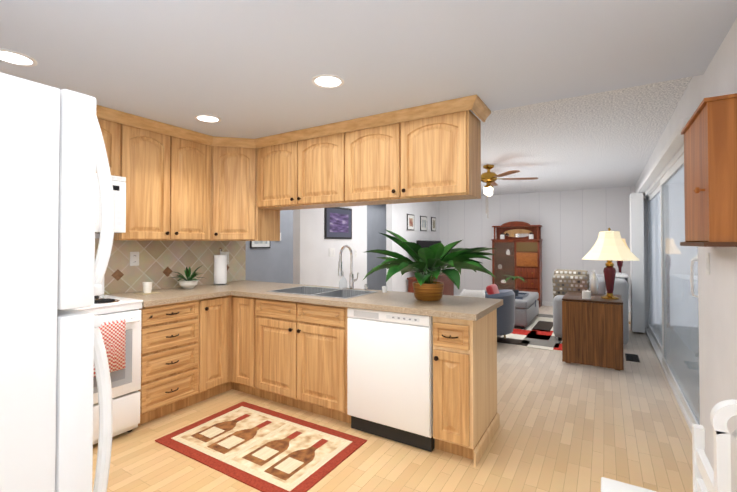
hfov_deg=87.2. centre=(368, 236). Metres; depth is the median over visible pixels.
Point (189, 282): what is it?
succulent bowl
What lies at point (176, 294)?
countertop
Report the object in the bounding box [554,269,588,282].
geometric pillow
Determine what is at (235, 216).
upper cabinet
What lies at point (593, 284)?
cocktail shaker
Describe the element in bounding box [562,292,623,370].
table
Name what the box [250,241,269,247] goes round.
framed picture
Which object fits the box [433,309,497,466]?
base cabinet
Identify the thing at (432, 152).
upper cabinet
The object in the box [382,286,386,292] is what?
cup
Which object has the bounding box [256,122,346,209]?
upper cabinet
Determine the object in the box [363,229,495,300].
peace lily
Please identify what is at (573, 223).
wall
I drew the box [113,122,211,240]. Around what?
upper cabinet
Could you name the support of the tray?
on the ottoman
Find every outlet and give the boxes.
[130,252,138,265]
[221,252,228,263]
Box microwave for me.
[95,173,125,232]
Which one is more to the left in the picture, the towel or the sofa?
the towel
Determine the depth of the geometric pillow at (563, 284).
5.29 m
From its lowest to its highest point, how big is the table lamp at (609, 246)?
0.785 m
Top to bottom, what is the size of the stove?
1.165 m
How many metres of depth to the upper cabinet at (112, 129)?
2.87 m
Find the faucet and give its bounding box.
[338,245,357,288]
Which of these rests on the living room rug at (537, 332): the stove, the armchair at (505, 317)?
the armchair at (505, 317)
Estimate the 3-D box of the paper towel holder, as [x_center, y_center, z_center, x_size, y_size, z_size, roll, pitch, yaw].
[-1.456,0.292,3.801,0.170,0.365,0.170,-1,-1,31]
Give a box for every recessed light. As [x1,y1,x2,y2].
[0,48,37,66]
[194,114,220,122]
[312,74,343,87]
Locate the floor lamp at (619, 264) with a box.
[617,239,630,323]
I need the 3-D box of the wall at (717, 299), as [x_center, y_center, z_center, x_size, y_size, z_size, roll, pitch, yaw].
[2.685,0.178,3.333,0.120,2.400,9.370,-1,-1,31]
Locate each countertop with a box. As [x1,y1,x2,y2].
[107,285,230,306]
[203,280,502,320]
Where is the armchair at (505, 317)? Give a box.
[485,289,514,338]
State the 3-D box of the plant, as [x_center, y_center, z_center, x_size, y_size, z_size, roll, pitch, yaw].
[2.351,0.793,6.285,0.406,0.334,0.406,-1,-1,31]
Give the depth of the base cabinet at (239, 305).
3.35 m
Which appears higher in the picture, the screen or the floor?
the screen
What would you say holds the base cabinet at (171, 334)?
on the floor
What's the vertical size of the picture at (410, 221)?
0.330 m
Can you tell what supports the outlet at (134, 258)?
attached to the tile backsplash
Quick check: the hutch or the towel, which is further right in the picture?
the hutch
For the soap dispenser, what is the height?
0.156 m
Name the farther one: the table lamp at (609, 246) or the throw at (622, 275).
the throw at (622, 275)
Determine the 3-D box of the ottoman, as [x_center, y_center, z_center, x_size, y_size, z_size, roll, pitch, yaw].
[2.426,1.196,6.504,0.666,0.439,1.248,-1,-1,31]
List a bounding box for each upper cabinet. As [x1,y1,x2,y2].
[96,114,123,176]
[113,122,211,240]
[200,136,279,240]
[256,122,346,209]
[340,98,483,205]
[680,93,736,246]
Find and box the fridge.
[0,72,114,491]
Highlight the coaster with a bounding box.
[134,291,160,294]
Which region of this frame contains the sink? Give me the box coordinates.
[266,286,377,298]
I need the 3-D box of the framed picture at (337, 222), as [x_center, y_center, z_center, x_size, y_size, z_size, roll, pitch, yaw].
[-0.445,-0.204,5.829,0.020,0.480,0.680,-1,-1,31]
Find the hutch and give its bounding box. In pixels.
[491,221,542,307]
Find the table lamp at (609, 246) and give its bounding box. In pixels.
[582,228,638,298]
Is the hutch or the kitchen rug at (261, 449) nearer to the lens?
the kitchen rug at (261, 449)
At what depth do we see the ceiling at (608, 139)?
3.99 m
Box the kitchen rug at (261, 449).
[155,401,366,491]
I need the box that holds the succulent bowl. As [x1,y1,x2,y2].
[170,266,203,288]
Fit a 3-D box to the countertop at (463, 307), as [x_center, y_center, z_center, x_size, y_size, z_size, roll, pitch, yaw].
[-0.379,0.486,3.270,2.781,0.038,0.700,-1,-1,31]
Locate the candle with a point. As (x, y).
(586, 294)
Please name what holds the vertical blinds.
in the wall at (717, 299)
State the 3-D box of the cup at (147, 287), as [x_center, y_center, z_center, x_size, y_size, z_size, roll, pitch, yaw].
[-1.814,0.417,3.175,0.072,0.085,0.072,-1,-1,31]
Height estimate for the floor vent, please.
0.009 m
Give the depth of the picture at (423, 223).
8.53 m
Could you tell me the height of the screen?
0.749 m
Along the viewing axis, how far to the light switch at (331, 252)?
5.68 m
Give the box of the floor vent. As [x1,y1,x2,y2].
[625,353,639,361]
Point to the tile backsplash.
(161, 263)
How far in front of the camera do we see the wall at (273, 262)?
6.51 m
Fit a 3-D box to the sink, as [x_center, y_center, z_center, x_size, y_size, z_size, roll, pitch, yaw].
[-0.392,0.570,3.276,0.824,0.214,0.482,-1,-1,31]
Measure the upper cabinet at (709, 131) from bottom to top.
0.635 m
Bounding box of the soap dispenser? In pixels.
[339,271,346,288]
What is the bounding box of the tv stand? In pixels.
[407,272,453,295]
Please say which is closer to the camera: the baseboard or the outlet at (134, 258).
the outlet at (134, 258)
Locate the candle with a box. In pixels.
[582,290,590,298]
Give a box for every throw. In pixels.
[460,289,484,297]
[615,273,629,298]
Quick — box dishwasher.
[347,307,434,451]
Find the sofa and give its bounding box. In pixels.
[553,272,628,344]
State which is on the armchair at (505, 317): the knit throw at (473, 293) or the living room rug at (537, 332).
the knit throw at (473, 293)
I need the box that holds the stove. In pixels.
[75,277,142,444]
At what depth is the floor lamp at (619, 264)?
6.42 m
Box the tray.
[515,292,528,298]
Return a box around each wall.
[245,204,385,289]
[293,201,439,291]
[439,186,634,307]
[635,18,736,491]
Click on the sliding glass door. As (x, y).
(671, 297)
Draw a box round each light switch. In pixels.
[329,248,334,256]
[705,253,709,274]
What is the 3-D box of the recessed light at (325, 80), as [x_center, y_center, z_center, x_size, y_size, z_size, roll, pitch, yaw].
[-0.244,-0.934,2.331,0.195,0.006,0.195,0,-1,22]
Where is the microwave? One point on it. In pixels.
(119, 186)
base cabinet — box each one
[138,299,201,425]
[202,295,229,400]
[230,295,253,393]
[250,298,350,423]
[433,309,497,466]
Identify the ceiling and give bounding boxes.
[0,0,736,138]
[474,76,692,195]
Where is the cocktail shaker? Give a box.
[589,270,597,293]
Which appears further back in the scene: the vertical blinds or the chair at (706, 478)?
the vertical blinds
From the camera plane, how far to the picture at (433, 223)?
9.03 m
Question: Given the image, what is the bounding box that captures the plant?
[503,275,524,295]
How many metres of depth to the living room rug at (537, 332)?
5.42 m
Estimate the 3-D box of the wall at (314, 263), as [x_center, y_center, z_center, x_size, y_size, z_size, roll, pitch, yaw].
[0.361,0.238,7.280,0.120,2.400,5.050,-1,-1,31]
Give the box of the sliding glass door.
[643,145,699,432]
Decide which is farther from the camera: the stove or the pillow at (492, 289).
the pillow at (492, 289)
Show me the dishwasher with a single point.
(390, 375)
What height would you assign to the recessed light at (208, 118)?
0.006 m
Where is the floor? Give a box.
[92,305,692,491]
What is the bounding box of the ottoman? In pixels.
[514,291,538,328]
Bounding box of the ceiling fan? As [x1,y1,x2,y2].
[481,165,537,218]
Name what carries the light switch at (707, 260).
attached to the wall at (717, 299)
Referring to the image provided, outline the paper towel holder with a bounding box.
[211,248,228,285]
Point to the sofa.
(621, 286)
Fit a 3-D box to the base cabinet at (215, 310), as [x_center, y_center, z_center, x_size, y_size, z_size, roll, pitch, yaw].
[-1.545,0.944,3.430,0.616,0.872,0.331,-1,-1,31]
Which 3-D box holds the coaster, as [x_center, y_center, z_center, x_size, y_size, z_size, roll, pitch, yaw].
[-1.814,0.462,3.174,0.140,0.005,0.140,-1,-1,31]
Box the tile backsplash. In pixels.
[95,238,245,294]
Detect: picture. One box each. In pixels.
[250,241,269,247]
[324,207,351,238]
[407,214,413,230]
[420,216,426,230]
[431,217,435,230]
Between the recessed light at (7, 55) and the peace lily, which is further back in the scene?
the peace lily
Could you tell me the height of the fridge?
1.700 m
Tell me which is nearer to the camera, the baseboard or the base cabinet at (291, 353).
the base cabinet at (291, 353)
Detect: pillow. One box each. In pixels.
[486,284,499,294]
[552,274,588,297]
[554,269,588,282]
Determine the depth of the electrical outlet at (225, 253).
4.08 m
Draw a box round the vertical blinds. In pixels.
[629,117,690,332]
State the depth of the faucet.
3.44 m
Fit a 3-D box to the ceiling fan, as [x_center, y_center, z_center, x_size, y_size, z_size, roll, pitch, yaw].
[1.671,-0.614,5.432,1.268,0.749,1.261,-1,-1,31]
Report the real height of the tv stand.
0.620 m
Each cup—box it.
[142,282,151,292]
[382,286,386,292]
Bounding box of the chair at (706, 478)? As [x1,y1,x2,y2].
[601,399,736,491]
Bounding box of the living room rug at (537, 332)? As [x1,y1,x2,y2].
[497,313,561,351]
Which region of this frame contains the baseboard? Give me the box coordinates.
[453,295,630,311]
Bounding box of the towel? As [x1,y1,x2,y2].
[93,319,125,376]
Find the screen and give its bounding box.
[416,240,440,275]
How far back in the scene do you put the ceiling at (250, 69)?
1.97 m

